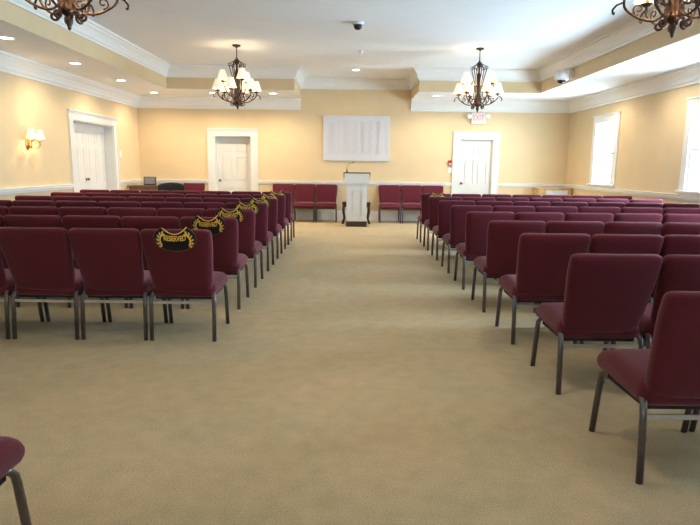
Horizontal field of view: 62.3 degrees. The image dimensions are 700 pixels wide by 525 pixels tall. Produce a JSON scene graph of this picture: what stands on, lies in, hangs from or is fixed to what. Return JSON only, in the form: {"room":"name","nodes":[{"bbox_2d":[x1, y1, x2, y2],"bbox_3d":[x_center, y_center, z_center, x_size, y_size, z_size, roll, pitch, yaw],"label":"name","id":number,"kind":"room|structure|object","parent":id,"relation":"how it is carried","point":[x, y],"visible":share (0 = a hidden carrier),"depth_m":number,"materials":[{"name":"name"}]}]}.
{"room":"assembly hall","nodes":[
{"label":"assembly hall","id":0,"kind":"room"},
{"bbox_2d":[0,71,140,200],"bbox_3d":[-5.248,-0.992,3.541,0.280,3.370,21.320,1,10,0],"label":"wall","id":1,"kind":"structure","parent":0,"point":[25,103],"depth_m":9.69,"materials":[{"name":"paint"}]},
{"bbox_2d":[25,128,44,149],"bbox_3d":[-5.002,-1.945,9.161,0.219,0.324,0.407,1,10,0],"label":"wall sconce","id":2,"kind":"object","parent":1,"relation":"attached to","point":[31,134],"visible":1,"depth_m":9.14,"materials":[{"name":"gold metal"}]},
{"bbox_2d":[0,184,73,194],"bbox_3d":[-5.094,0.072,1.918,0.045,0.085,17.765,1,10,0],"label":"trim","id":3,"kind":"structure","parent":1,"relation":"attached to","point":[64,186],"depth_m":9.37,"materials":[{"name":"paint"}]},
{"bbox_2d":[67,108,120,191],"bbox_3d":[-5.230,-1.828,11.716,0.320,2.298,2.214,1,10,0],"label":"door","id":4,"kind":"structure","parent":1,"relation":"in","point":[93,138],"depth_m":11.90,"materials":[{"name":"paint"}]},
{"bbox_2d":[0,50,300,109],"bbox_3d":[-3.136,-2.038,3.366,3.920,0.260,21.320,1,10,0],"label":"trim","id":5,"kind":"structure","parent":1,"relation":"attached to","point":[10,63],"depth_m":12.39,"materials":[{"name":"paint"}]},
{"bbox_2d":[0,0,300,98],"bbox_3d":[-3.131,-2.398,3.305,3.920,0.470,21.320,1,10,0],"label":"ceiling","id":6,"kind":"structure","parent":0,"point":[39,40],"depth_m":9.40,"materials":[{"name":"paint"}]},
{"bbox_2d":[0,220,699,524],"bbox_3d":[0.074,0.779,3.843,10.966,0.100,21.880,1,10,0],"label":"floor","id":7,"kind":"structure","parent":0,"point":[358,382],"depth_m":3.24,"materials":[{"name":"carpet"}]},
{"bbox_2d":[0,436,31,524],"bbox_3d":[-1.347,0.637,1.653,0.523,0.880,0.661,1,10,0],"label":"chair","id":8,"kind":"object","parent":7,"relation":"on","point":[12,451],"visible":1,"depth_m":1.91,"materials":[{"name":"red fabric"}]},
{"bbox_2d":[0,250,43,338],"bbox_3d":[-2.874,0.123,4.594,0.523,0.880,0.661,1,10,0],"label":"chair","id":9,"kind":"object","parent":7,"relation":"on","point":[7,284],"visible":0.45,"depth_m":4.45,"materials":[{"name":"red fabric"}]},
{"bbox_2d":[8,206,58,215],"bbox_3d":[-3.404,-0.215,6.558,0.523,0.880,0.661,1,10,0],"label":"chair","id":10,"kind":"object","parent":7,"relation":"on","point":[13,210],"visible":0.12,"depth_m":6.18,"materials":[{"name":"red fabric"}]},
{"bbox_2d":[12,200,55,206],"bbox_3d":[-3.935,-0.385,7.525,0.523,0.880,0.661,1,10,0],"label":"chair","id":11,"kind":"object","parent":7,"relation":"on","point":[47,203],"visible":0.06,"depth_m":7.14,"materials":[{"name":"red fabric"}]},
{"bbox_2d":[15,195,52,200],"bbox_3d":[-4.465,-0.557,8.506,0.523,0.880,0.661,1,10,0],"label":"chair","id":12,"kind":"object","parent":7,"relation":"on","point":[18,197],"visible":0.1,"depth_m":8.12,"materials":[{"name":"red fabric"}]},
{"bbox_2d":[3,215,75,307],"bbox_3d":[-2.875,-0.043,5.573,0.523,0.880,0.661,1,10,0],"label":"chair","id":13,"kind":"object","parent":7,"relation":"on","point":[9,220],"visible":0.13,"depth_m":5.20,"materials":[{"name":"red fabric"}]},
{"bbox_2d":[0,227,106,339],"bbox_3d":[-2.345,0.127,4.604,0.523,0.880,0.661,1,10,0],"label":"chair","id":14,"kind":"object","parent":7,"relation":"on","point":[39,260],"visible":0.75,"depth_m":4.34,"materials":[{"name":"red fabric"}]},
{"bbox_2d":[50,192,83,197],"bbox_3d":[-4.466,-0.721,9.480,0.523,0.880,0.661,1,10,0],"label":"chair","id":15,"kind":"object","parent":7,"relation":"on","point":[52,194],"visible":0.09,"depth_m":9.10,"materials":[{"name":"red fabric"}]},
{"bbox_2d":[53,196,89,205],"bbox_3d":[-3.936,-0.553,8.520,0.523,0.880,0.661,1,10,0],"label":"chair","id":16,"kind":"object","parent":7,"relation":"on","point":[55,198],"visible":0.07,"depth_m":8.14,"materials":[{"name":"red fabric"}]},
{"bbox_2d":[55,200,97,207],"bbox_3d":[-3.405,-0.382,7.544,0.523,0.880,0.661,1,10,0],"label":"chair","id":17,"kind":"object","parent":7,"relation":"on","point":[61,203],"visible":0.12,"depth_m":7.16,"materials":[{"name":"red fabric"}]},
{"bbox_2d":[58,207,107,225],"bbox_3d":[-2.874,-0.210,6.562,0.523,0.880,0.661,1,10,0],"label":"chair","id":18,"kind":"object","parent":7,"relation":"on","point":[63,211],"visible":0.06,"depth_m":6.18,"materials":[{"name":"red fabric"}]},
{"bbox_2d":[62,215,127,307],"bbox_3d":[-2.345,-0.039,5.589,0.523,0.880,0.661,1,10,0],"label":"chair","id":19,"kind":"object","parent":7,"relation":"on","point":[69,221],"visible":0.15,"depth_m":5.21,"materials":[{"name":"red fabric"}]},
{"bbox_2d":[90,196,127,202],"bbox_3d":[-3.405,-0.544,8.505,0.523,0.880,0.661,1,10,0],"label":"chair","id":20,"kind":"object","parent":7,"relation":"on","point":[97,199],"visible":0.11,"depth_m":8.12,"materials":[{"name":"red fabric"}]},
{"bbox_2d":[68,228,167,340],"bbox_3d":[-1.814,0.133,4.606,0.523,0.880,0.661,1,10,0],"label":"chair","id":21,"kind":"object","parent":7,"relation":"on","point":[109,261],"visible":0.89,"depth_m":4.35,"materials":[{"name":"red fabric"}]},
{"bbox_2d":[98,201,140,209],"bbox_3d":[-2.875,-0.374,7.538,0.523,0.880,0.661,1,10,0],"label":"chair","id":22,"kind":"object","parent":7,"relation":"on","point":[107,204],"visible":0.09,"depth_m":7.16,"materials":[{"name":"red fabric"}]},
{"bbox_2d":[107,207,156,218],"bbox_3d":[-2.345,-0.203,6.559,0.523,0.880,0.661,1,10,0],"label":"chair","id":23,"kind":"object","parent":7,"relation":"on","point":[121,212],"visible":0.11,"depth_m":6.18,"materials":[{"name":"red fabric"}]},
{"bbox_2d":[118,193,150,198],"bbox_3d":[-3.407,-0.711,9.493,0.523,0.880,0.661,1,10,0],"label":"chair","id":24,"kind":"object","parent":7,"relation":"on","point":[127,195],"visible":0.08,"depth_m":9.11,"materials":[{"name":"red fabric"}]},
{"bbox_2d":[127,185,157,190],"bbox_3d":[-4.799,-1.381,13.505,0.580,0.830,0.500,1,10,0],"label":"side table","id":25,"kind":"object","parent":7,"relation":"on","point":[131,187],"visible":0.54,"depth_m":13.24,"materials":[{"name":"brown wood"}]},
{"bbox_2d":[128,197,164,203],"bbox_3d":[-2.877,-0.538,8.510,0.523,0.880,0.661,1,10,0],"label":"chair","id":26,"kind":"object","parent":7,"relation":"on","point":[138,199],"visible":0.09,"depth_m":8.13,"materials":[{"name":"red fabric"}]},
{"bbox_2d":[121,216,183,308],"bbox_3d":[-1.814,-0.032,5.581,0.523,0.880,0.661,1,10,0],"label":"chair","id":27,"kind":"object","parent":7,"relation":"on","point":[140,223],"visible":0.18,"depth_m":5.21,"materials":[{"name":"red fabric"}]},
{"bbox_2d":[140,202,182,210],"bbox_3d":[-2.345,-0.367,7.534,0.523,0.880,0.661,1,10,0],"label":"chair","id":28,"kind":"object","parent":7,"relation":"on","point":[156,205],"visible":0.12,"depth_m":7.15,"materials":[{"name":"red fabric"}]},
{"bbox_2d":[151,193,184,198],"bbox_3d":[-2.877,-0.703,9.483,0.523,0.880,0.661,1,10,0],"label":"chair","id":29,"kind":"object","parent":7,"relation":"on","point":[164,195],"visible":0.12,"depth_m":9.10,"materials":[{"name":"red fabric"}]},
{"bbox_2d":[157,182,184,192],"bbox_3d":[-4.159,-1.385,13.368,0.630,0.902,0.590,1,10,0],"label":"tub chair","id":30,"kind":"object","parent":7,"relation":"on","point":[172,186],"visible":0.18,"depth_m":13.50,"materials":[{"name":"black fabric"}]},
{"bbox_2d":[157,208,206,228],"bbox_3d":[-1.814,-0.197,6.560,0.523,0.880,0.661,1,10,0],"label":"chair","id":31,"kind":"object","parent":7,"relation":"on","point":[174,212],"visible":0.11,"depth_m":6.18,"materials":[{"name":"red fabric"}]},
{"bbox_2d":[165,197,202,207],"bbox_3d":[-2.347,-0.532,8.507,0.523,0.880,0.661,1,10,0],"label":"chair","id":32,"kind":"object","parent":7,"relation":"on","point":[182,200],"visible":0.09,"depth_m":8.12,"materials":[{"name":"red fabric"}]},
{"bbox_2d":[140,229,229,341],"bbox_3d":[-1.284,0.140,4.599,0.523,0.880,0.661,1,10,0],"label":"chair","id":33,"kind":"object","parent":7,"relation":"on","point":[188,274],"visible":1,"depth_m":4.37,"materials":[{"name":"red fabric"}]},
{"bbox_2d":[153,227,195,251],"bbox_3d":[-1.273,-0.168,4.208,0.314,0.188,0.066,1,10,0],"label":"sign","id":34,"kind":"object","parent":33,"relation":"attached to","point":[184,240],"visible":1,"depth_m":4.21,"materials":[{"name":"black fabric"}]},
{"bbox_2d":[184,183,204,191],"bbox_3d":[-3.819,-1.474,13.988,0.523,0.880,0.661,1,10,0],"label":"chair","id":35,"kind":"object","parent":7,"relation":"on","point":[200,187],"visible":0.17,"depth_m":14.16,"materials":[{"name":"red fabric"}]},
{"bbox_2d":[183,202,225,210],"bbox_3d":[-1.815,-0.363,7.545,0.523,0.880,0.661,1,10,0],"label":"chair","id":36,"kind":"object","parent":7,"relation":"on","point":[205,205],"visible":0.09,"depth_m":7.16,"materials":[{"name":"red fabric"}]},
{"bbox_2d":[180,217,249,309],"bbox_3d":[-1.284,-0.026,5.587,0.523,0.880,0.661,1,10,0],"label":"chair","id":37,"kind":"object","parent":7,"relation":"on","point":[227,260],"visible":0.57,"depth_m":5.35,"materials":[{"name":"red fabric"}]},
{"bbox_2d":[191,215,225,234],"bbox_3d":[-1.273,-0.335,5.196,0.314,0.188,0.066,1,10,0],"label":"sign","id":38,"kind":"object","parent":37,"relation":"attached to","point":[216,225],"visible":0.92,"depth_m":5.19,"materials":[{"name":"black fabric"}]},
{"bbox_2d":[203,198,239,204],"bbox_3d":[-1.817,-0.527,8.517,0.523,0.880,0.661,1,10,0],"label":"chair","id":39,"kind":"object","parent":7,"relation":"on","point":[224,200],"visible":0.1,"depth_m":8.13,"materials":[{"name":"red fabric"}]},
{"bbox_2d":[206,209,263,287],"bbox_3d":[-1.286,-0.190,6.554,0.523,0.880,0.661,1,10,0],"label":"chair","id":40,"kind":"object","parent":7,"relation":"on","point":[247,245],"visible":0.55,"depth_m":6.31,"materials":[{"name":"red fabric"}]},
{"bbox_2d":[215,207,244,222],"bbox_3d":[-1.276,-0.498,6.163,0.314,0.188,0.066,1,10,0],"label":"sign","id":41,"kind":"object","parent":40,"relation":"attached to","point":[238,213],"visible":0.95,"depth_m":6.15,"materials":[{"name":"gold metal"}]},
{"bbox_2d":[219,194,251,201],"bbox_3d":[-1.817,-0.691,9.489,0.523,0.880,0.661,1,10,0],"label":"chair","id":42,"kind":"object","parent":7,"relation":"on","point":[240,196],"visible":0.06,"depth_m":9.11,"materials":[{"name":"red fabric"}]},
{"bbox_2d":[226,203,273,270],"bbox_3d":[-1.286,-0.356,7.540,0.523,0.880,0.661,1,10,0],"label":"chair","id":43,"kind":"object","parent":7,"relation":"on","point":[262,234],"visible":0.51,"depth_m":7.30,"materials":[{"name":"red fabric"}]},
{"bbox_2d":[234,201,258,213],"bbox_3d":[-1.277,-0.665,7.149,0.314,0.188,0.066,1,10,0],"label":"sign","id":44,"kind":"object","parent":43,"relation":"attached to","point":[253,205],"visible":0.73,"depth_m":7.13,"materials":[{"name":"gold metal"}]},
{"bbox_2d":[241,198,282,258],"bbox_3d":[-1.286,-0.521,8.517,0.523,0.880,0.661,1,10,0],"label":"chair","id":45,"kind":"object","parent":7,"relation":"on","point":[273,227],"visible":0.46,"depth_m":8.28,"materials":[{"name":"red fabric"}]},
{"bbox_2d":[253,194,288,248],"bbox_3d":[-1.287,-0.688,9.505,0.523,0.880,0.661,1,10,0],"label":"chair","id":46,"kind":"object","parent":7,"relation":"on","point":[281,219],"visible":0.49,"depth_m":9.27,"materials":[{"name":"red fabric"}]},
{"bbox_2d":[262,192,294,240],"bbox_3d":[-1.287,-0.853,10.482,0.523,0.880,0.661,1,10,0],"label":"chair","id":47,"kind":"object","parent":7,"relation":"on","point":[290,216],"visible":0.38,"depth_m":10.26,"materials":[{"name":"red fabric"}]},
{"bbox_2d":[273,184,293,212],"bbox_3d":[-1.629,-1.439,13.934,0.523,0.880,0.661,1,10,0],"label":"chair","id":48,"kind":"object","parent":7,"relation":"on","point":[276,187],"visible":0.3,"depth_m":14.10,"materials":[{"name":"red fabric"}]},
{"bbox_2d":[292,184,315,221],"bbox_3d":[-1.099,-1.433,13.936,0.523,0.880,0.661,1,10,0],"label":"chair","id":49,"kind":"object","parent":7,"relation":"on","point":[304,193],"visible":0.98,"depth_m":14.07,"materials":[{"name":"red fabric"}]},
{"bbox_2d":[315,184,337,222],"bbox_3d":[-0.570,-1.427,13.937,0.523,0.880,0.661,1,10,0],"label":"chair","id":50,"kind":"object","parent":7,"relation":"on","point":[326,194],"visible":1,"depth_m":14.07,"materials":[{"name":"red fabric"}]},
{"bbox_2d":[342,201,370,223],"bbox_3d":[0.143,-1.169,13.615,0.670,0.509,0.400,1,10,0],"label":"table","id":51,"kind":"object","parent":7,"relation":"on","point":[344,203],"visible":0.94,"depth_m":13.43,"materials":[{"name":"brown wood"}]},
{"bbox_2d":[343,172,370,226],"bbox_3d":[0.146,-1.417,12.965,0.590,1.196,0.524,1,10,0],"label":"lectern","id":52,"kind":"object","parent":7,"relation":"on","point":[356,183],"visible":1,"depth_m":12.78,"materials":[{"name":"white wood"}]},
{"bbox_2d":[378,185,400,222],"bbox_3d":[0.955,-1.410,13.941,0.523,0.880,0.661,1,10,0],"label":"chair","id":53,"kind":"object","parent":7,"relation":"on","point":[389,195],"visible":1,"depth_m":14.08,"materials":[{"name":"red fabric"}]},
{"bbox_2d":[400,185,421,222],"bbox_3d":[1.485,-1.404,13.942,0.523,0.880,0.661,1,10,0],"label":"chair","id":54,"kind":"object","parent":7,"relation":"on","point":[410,194],"visible":0.84,"depth_m":14.08,"materials":[{"name":"red fabric"}]},
{"bbox_2d":[422,186,442,193],"bbox_3d":[2.015,-1.398,13.944,0.523,0.880,0.661,1,10,0],"label":"chair","id":55,"kind":"object","parent":7,"relation":"on","point":[425,189],"visible":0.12,"depth_m":14.11,"materials":[{"name":"red fabric"}]},
{"bbox_2d":[416,193,450,242],"bbox_3d":[1.505,-0.820,10.482,0.523,0.880,0.661,1,10,0],"label":"chair","id":56,"kind":"object","parent":7,"relation":"on","point":[424,215],"visible":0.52,"depth_m":10.24,"materials":[{"name":"red fabric"}]},
{"bbox_2d":[423,196,461,250],"bbox_3d":[1.506,-0.655,9.504,0.523,0.880,0.661,1,10,0],"label":"chair","id":57,"kind":"object","parent":7,"relation":"on","point":[432,221],"visible":0.5,"depth_m":9.24,"materials":[{"name":"red fabric"}]},
{"bbox_2d":[431,200,474,260],"bbox_3d":[1.507,-0.490,8.529,0.523,0.880,0.661,1,10,0],"label":"chair","id":58,"kind":"object","parent":7,"relation":"on","point":[444,206],"visible":0.52,"depth_m":8.26,"materials":[{"name":"red fabric"}]},
{"bbox_2d":[441,205,492,272],"bbox_3d":[1.507,-0.324,7.545,0.523,0.880,0.661,1,10,0],"label":"chair","id":59,"kind":"object","parent":7,"relation":"on","point":[458,213],"visible":0.48,"depth_m":7.27,"materials":[{"name":"red fabric"}]},
{"bbox_2d":[462,197,495,204],"bbox_3d":[2.035,-0.647,9.496,0.523,0.880,0.661,1,10,0],"label":"chair","id":60,"kind":"object","parent":7,"relation":"on","point":[475,199],"visible":0.06,"depth_m":9.11,"materials":[{"name":"red fabric"}]},
{"bbox_2d":[454,211,514,289],"bbox_3d":[1.508,-0.161,6.579,0.523,0.880,0.661,1,10,0],"label":"chair","id":61,"kind":"object","parent":7,"relation":"on","point":[476,223],"visible":0.48,"depth_m":6.30,"materials":[{"name":"red fabric"}]},
{"bbox_2d":[476,201,512,211],"bbox_3d":[2.037,-0.483,8.526,0.523,0.880,0.661,1,10,0],"label":"chair","id":62,"kind":"object","parent":7,"relation":"on","point":[488,203],"visible":0.06,"depth_m":8.14,"materials":[{"name":"red fabric"}]},
{"bbox_2d":[471,220,545,312],"bbox_3d":[1.507,0.007,5.586,0.523,0.880,0.661,1,10,0],"label":"chair","id":63,"kind":"object","parent":7,"relation":"on","point":[500,259],"visible":0.63,"depth_m":5.31,"materials":[{"name":"red fabric"}]},
{"bbox_2d":[493,206,534,220],"bbox_3d":[2.037,-0.318,7.547,0.523,0.880,0.661,1,10,0],"label":"chair","id":64,"kind":"object","parent":7,"relation":"on","point":[515,209],"visible":0.09,"depth_m":7.17,"materials":[{"name":"red fabric"}]},
{"bbox_2d":[498,212,563,279],"bbox_3d":[2.037,-0.152,6.566,0.523,0.880,0.661,1,10,0],"label":"chair","id":65,"kind":"object","parent":7,"relation":"on","point":[520,216],"visible":0.09,"depth_m":6.19,"materials":[{"name":"red fabric"}]},
{"bbox_2d":[513,201,550,207],"bbox_3d":[2.566,-0.476,8.523,0.523,0.880,0.661,1,10,0],"label":"chair","id":66,"kind":"object","parent":7,"relation":"on","point":[535,204],"visible":0.09,"depth_m":8.14,"materials":[{"name":"red fabric"}]},
{"bbox_2d":[495,233,590,344],"bbox_3d":[1.509,0.171,4.614,0.523,0.880,0.661,1,10,0],"label":"chair","id":67,"kind":"object","parent":7,"relation":"on","point":[542,258],"visible":0.84,"depth_m":4.34,"materials":[{"name":"red fabric"}]},
{"bbox_2d":[532,187,572,195],"bbox_3d":[4.850,-1.366,13.988,0.820,0.865,0.485,1,10,0],"label":"base cabinet","id":68,"kind":"object","parent":7,"relation":"on","point":[542,191],"visible":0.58,"depth_m":13.72,"materials":[{"name":"brown wood"}]},
{"bbox_2d":[535,206,577,216],"bbox_3d":[2.567,-0.313,7.555,0.523,0.880,0.661,1,10,0],"label":"chair","id":69,"kind":"object","parent":7,"relation":"on","point":[559,209],"visible":0.11,"depth_m":7.17,"materials":[{"name":"red fabric"}]},
{"bbox_2d":[550,202,587,211],"bbox_3d":[3.095,-0.470,8.525,0.523,0.880,0.661,1,10,0],"label":"chair","id":70,"kind":"object","parent":7,"relation":"on","point":[574,204],"visible":0.12,"depth_m":8.14,"materials":[{"name":"red fabric"}]},
{"bbox_2d":[538,221,603,304],"bbox_3d":[2.039,0.011,5.600,0.523,0.880,0.661,1,10,0],"label":"chair","id":71,"kind":"object","parent":7,"relation":"on","point":[591,228],"visible":0.13,"depth_m":5.22,"materials":[{"name":"red fabric"}]},
{"bbox_2d":[562,198,595,202],"bbox_3d":[3.625,-0.630,9.506,0.523,0.880,0.661,1,10,0],"label":"chair","id":72,"kind":"object","parent":7,"relation":"on","point":[588,200],"visible":0.1,"depth_m":9.12,"materials":[{"name":"red fabric"}]},
{"bbox_2d":[564,213,613,223],"bbox_3d":[2.566,-0.146,6.566,0.523,0.880,0.661,1,10,0],"label":"chair","id":73,"kind":"object","parent":7,"relation":"on","point":[603,217],"visible":0.07,"depth_m":6.19,"materials":[{"name":"red fabric"}]},
{"bbox_2d":[530,253,662,394],"bbox_3d":[1.509,0.336,3.635,0.523,0.880,0.661,1,10,0],"label":"chair","id":74,"kind":"object","parent":7,"relation":"on","point":[607,296],"visible":0.98,"depth_m":3.38,"materials":[{"name":"red fabric"}]},
{"bbox_2d":[577,207,620,214],"bbox_3d":[3.096,-0.305,7.545,0.523,0.880,0.661,1,10,0],"label":"chair","id":75,"kind":"object","parent":7,"relation":"on","point":[613,210],"visible":0.13,"depth_m":7.16,"materials":[{"name":"red fabric"}]},
{"bbox_2d":[588,202,624,209],"bbox_3d":[3.625,-0.465,8.530,0.523,0.880,0.661,1,10,0],"label":"chair","id":76,"kind":"object","parent":7,"relation":"on","point":[620,205],"visible":0.1,"depth_m":8.15,"materials":[{"name":"red fabric"}]},
{"bbox_2d":[580,234,663,345],"bbox_3d":[2.038,0.179,4.605,0.523,0.880,0.661,1,10,0],"label":"chair","id":77,"kind":"object","parent":7,"relation":"on","point":[600,243],"visible":0.12,"depth_m":4.24,"materials":[{"name":"red fabric"}]},
{"bbox_2d":[602,222,662,234],"bbox_3d":[2.568,0.017,5.599,0.523,0.880,0.661,1,10,0],"label":"chair","id":78,"kind":"object","parent":7,"relation":"on","point":[655,228],"visible":0.15,"depth_m":5.22,"materials":[{"name":"red fabric"}]},
{"bbox_2d":[613,213,662,222],"bbox_3d":[3.098,-0.142,6.580,0.523,0.880,0.661,1,10,0],"label":"chair","id":79,"kind":"object","parent":7,"relation":"on","point":[618,217],"visible":0.15,"depth_m":6.20,"materials":[{"name":"red fabric"}]},
{"bbox_2d":[620,207,662,214],"bbox_3d":[3.627,-0.299,7.546,0.523,0.880,0.661,1,10,0],"label":"chair","id":80,"kind":"object","parent":7,"relation":"on","point":[655,210],"visible":0.08,"depth_m":7.17,"materials":[{"name":"red fabric"}]},
{"bbox_2d":[588,291,699,484],"bbox_3d":[1.509,0.502,2.654,0.523,0.880,0.661,1,10,0],"label":"chair","id":81,"kind":"object","parent":7,"relation":"on","point":[666,375],"visible":1,"depth_m":2.47,"materials":[{"name":"red fabric"}]},
{"bbox_2d":[625,202,662,207],"bbox_3d":[4.156,-0.459,8.530,0.523,0.880,0.661,1,10,0],"label":"chair","id":82,"kind":"object","parent":7,"relation":"on","point":[632,204],"visible":0.06,"depth_m":8.14,"materials":[{"name":"red fabric"}]},
{"bbox_2d":[629,199,662,203],"bbox_3d":[4.685,-0.618,9.507,0.523,0.880,0.661,1,10,0],"label":"chair","id":83,"kind":"object","parent":7,"relation":"on","point":[631,200],"visible":0.09,"depth_m":9.12,"materials":[{"name":"red fabric"}]},
{"bbox_2d":[610,254,699,348],"bbox_3d":[2.038,0.343,3.633,0.523,0.880,0.661,1,10,0],"label":"chair","id":84,"kind":"object","parent":7,"relation":"on","point":[678,272],"visible":0.23,"depth_m":3.31,"materials":[{"name":"red fabric"}]},
{"bbox_2d":[648,234,699,302],"bbox_3d":[2.569,0.182,4.623,0.523,0.880,0.661,1,10,0],"label":"chair","id":85,"kind":"object","parent":7,"relation":"on","point":[672,244],"visible":0.16,"depth_m":4.26,"materials":[{"name":"red fabric"}]},
{"bbox_2d":[661,222,699,236],"bbox_3d":[3.098,0.024,5.593,0.523,0.880,0.661,1,10,0],"label":"chair","id":86,"kind":"object","parent":7,"relation":"on","point":[669,228],"visible":0.06,"depth_m":5.22,"materials":[{"name":"red fabric"}]},
{"bbox_2d":[661,214,699,224],"bbox_3d":[3.627,-0.136,6.581,0.523,0.880,0.661,1,10,0],"label":"chair","id":87,"kind":"object","parent":7,"relation":"on","point":[688,218],"visible":0.09,"depth_m":6.20,"materials":[{"name":"red fabric"}]},
{"bbox_2d":[662,208,699,215],"bbox_3d":[4.157,-0.295,7.558,0.523,0.880,0.661,1,10,0],"label":"chair","id":88,"kind":"object","parent":7,"relation":"on","point":[665,210],"visible":0.1,"depth_m":7.17,"materials":[{"name":"red fabric"}]},
{"bbox_2d":[662,203,699,208],"bbox_3d":[4.686,-0.455,8.542,0.523,0.880,0.661,1,10,0],"label":"chair","id":89,"kind":"object","parent":7,"relation":"on","point":[665,205],"visible":0.12,"depth_m":8.16,"materials":[{"name":"red fabric"}]},
{"bbox_2d":[688,409,699,431],"bbox_3d":[2.039,0.506,2.665,0.523,0.880,0.661,1,10,0],"label":"chair","id":90,"kind":"object","parent":7,"relation":"on","point":[693,423],"visible":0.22,"depth_m":3.01,"materials":[{"name":"black metal"}]},
{"bbox_2d":[137,89,570,210],"bbox_3d":[0.088,-2.729,14.204,10.966,3.370,0.280,1,10,0],"label":"wall","id":91,"kind":"structure","parent":0,"point":[172,141],"depth_m":14.03,"materials":[{"name":"paint"}]},
{"bbox_2d":[120,179,207,183],"bbox_3d":[-4.294,-1.875,13.511,1.660,0.085,1.365,1,10,0],"label":"trim","id":92,"kind":"structure","parent":91,"relation":"attached to","point":[135,180],"depth_m":14.15,"materials":[{"name":"paint"}]},
{"bbox_2d":[206,128,258,192],"bbox_3d":[-2.852,-2.175,14.265,1.244,2.188,0.320,1,10,0],"label":"door","id":93,"kind":"structure","parent":91,"relation":"in","point":[232,156],"depth_m":14.23,"materials":[{"name":"paint"}]},
{"bbox_2d":[5,0,699,89],"bbox_3d":[0.090,-2.475,3.294,7.920,0.240,21.320,1,10,0],"label":"trim","id":94,"kind":"structure","parent":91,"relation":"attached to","point":[632,31],"depth_m":11.96,"materials":[{"name":"paint"}]},
{"bbox_2d":[258,181,451,185],"bbox_3d":[0.121,-1.935,14.173,4.730,0.085,0.045,1,10,0],"label":"trim","id":95,"kind":"structure","parent":91,"relation":"attached to","point":[259,182],"depth_m":14.16,"materials":[{"name":"paint"}]},
{"bbox_2d":[323,115,389,160],"bbox_3d":[0.156,-2.998,13.979,1.600,1.060,0.074,1,10,0],"label":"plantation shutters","id":96,"kind":"object","parent":91,"relation":"attached to","point":[349,138],"visible":1,"depth_m":13.98,"materials":[{"name":"paint"}]},
{"bbox_2d":[296,210,419,220],"bbox_3d":[0.112,-1.161,14.318,4.730,0.240,0.018,1,10,0],"label":"baseboard","id":97,"kind":"structure","parent":91,"relation":"attached to","point":[300,214],"depth_m":14.31,"materials":[{"name":"paint"}]},
{"bbox_2d":[451,131,501,196],"bbox_3d":[3.058,-2.103,14.281,1.164,2.178,0.320,1,10,0],"label":"door","id":98,"kind":"structure","parent":91,"relation":"in","point":[476,155],"depth_m":14.14,"materials":[{"name":"paint"}]},
{"bbox_2d":[467,112,490,123],"bbox_3d":[3.079,-3.460,13.892,0.566,0.265,0.095,1,10,0],"label":"exit sign","id":99,"kind":"object","parent":91,"relation":"attached to","point":[476,118],"visible":1,"depth_m":13.88,"materials":[{"name":"white plastic"}]},
{"bbox_2d":[56,0,667,78],"bbox_3d":[0.115,-2.642,3.266,10.966,0.100,21.880,1,10,0],"label":"ceiling","id":100,"kind":"structure","parent":0,"point":[395,37],"depth_m":8.79,"materials":[{"name":"paint"}]},
{"bbox_2d":[25,0,128,30],"bbox_3d":[-2.016,-2.205,4.089,0.771,1.085,0.860,1,10,1],"label":"chandelier","id":101,"kind":"object","parent":100,"relation":"hanging from","point":[69,9],"visible":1,"depth_m":4.14,"materials":[{"name":"brown metal"}]},
{"bbox_2d":[212,44,260,109],"bbox_3d":[-1.964,-3.222,10.073,0.809,1.070,0.857,1,10,0],"label":"chandelier","id":102,"kind":"object","parent":100,"relation":"hanging from","point":[220,84],"visible":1,"depth_m":10.02,"materials":[{"name":"brown metal"}]},
{"bbox_2d":[453,47,503,111],"bbox_3d":[2.245,-3.178,10.103,0.809,1.070,0.857,-3,10,-20],"label":"chandelier","id":103,"kind":"object","parent":100,"relation":"hanging from","point":[467,88],"visible":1,"depth_m":10.04,"materials":[{"name":"brown metal"}]},
{"bbox_2d":[611,0,699,37],"bbox_3d":[2.334,-2.156,4.100,0.771,1.085,0.860,-1,10,-7],"label":"chandelier","id":104,"kind":"object","parent":100,"relation":"hanging from","point":[674,13],"visible":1,"depth_m":4.15,"materials":[{"name":"brown metal"}]},
{"bbox_2d":[411,14,699,100],"bbox_3d":[3.391,-2.324,3.322,3.846,0.470,21.320,1,10,0],"label":"ceiling","id":105,"kind":"structure","parent":0,"point":[658,52],"depth_m":9.72,"materials":[{"name":"paint"}]},
{"bbox_2d":[554,68,573,83],"bbox_3d":[3.887,-3.396,10.534,0.337,0.285,0.260,1,10,0],"label":"dome camera","id":106,"kind":"object","parent":105,"relation":"attached to","point":[562,75],"visible":1,"depth_m":10.46,"materials":[{"name":"white plastic"}]},
{"bbox_2d":[565,83,699,203],"bbox_3d":[5.437,-0.871,3.568,0.280,3.370,21.320,1,10,0],"label":"wall","id":107,"kind":"structure","parent":0,"point":[652,127],"depth_m":10.51,"materials":[{"name":"paint"}]},
{"bbox_2d":[411,63,699,112],"bbox_3d":[3.387,-1.964,3.382,3.846,0.260,21.320,1,10,0],"label":"trim","id":108,"kind":"structure","parent":107,"relation":"attached to","point":[689,75],"depth_m":12.82,"materials":[{"name":"paint"}]},
{"bbox_2d":[498,183,699,201],"bbox_3d":[4.460,-0.115,3.695,1.656,0.085,21.320,1,10,0],"label":"trim","id":109,"kind":"structure","parent":107,"relation":"attached to","point":[621,191],"depth_m":11.45,"materials":[{"name":"paint"}]},
{"bbox_2d":[586,111,620,188],"bbox_3d":[5.397,-2.315,12.046,0.350,1.495,1.260,1,10,0],"label":"window","id":110,"kind":"structure","parent":107,"relation":"in","point":[602,124],"depth_m":12.42,"materials":[{"name":"paint"}]},
{"bbox_2d":[674,96,699,195],"bbox_3d":[5.399,-1.729,8.575,0.350,1.495,1.260,1,10,0],"label":"window","id":111,"kind":"structure","parent":107,"relation":"in","point":[689,179],"depth_m":9.04,"materials":[{"name":"paint"}]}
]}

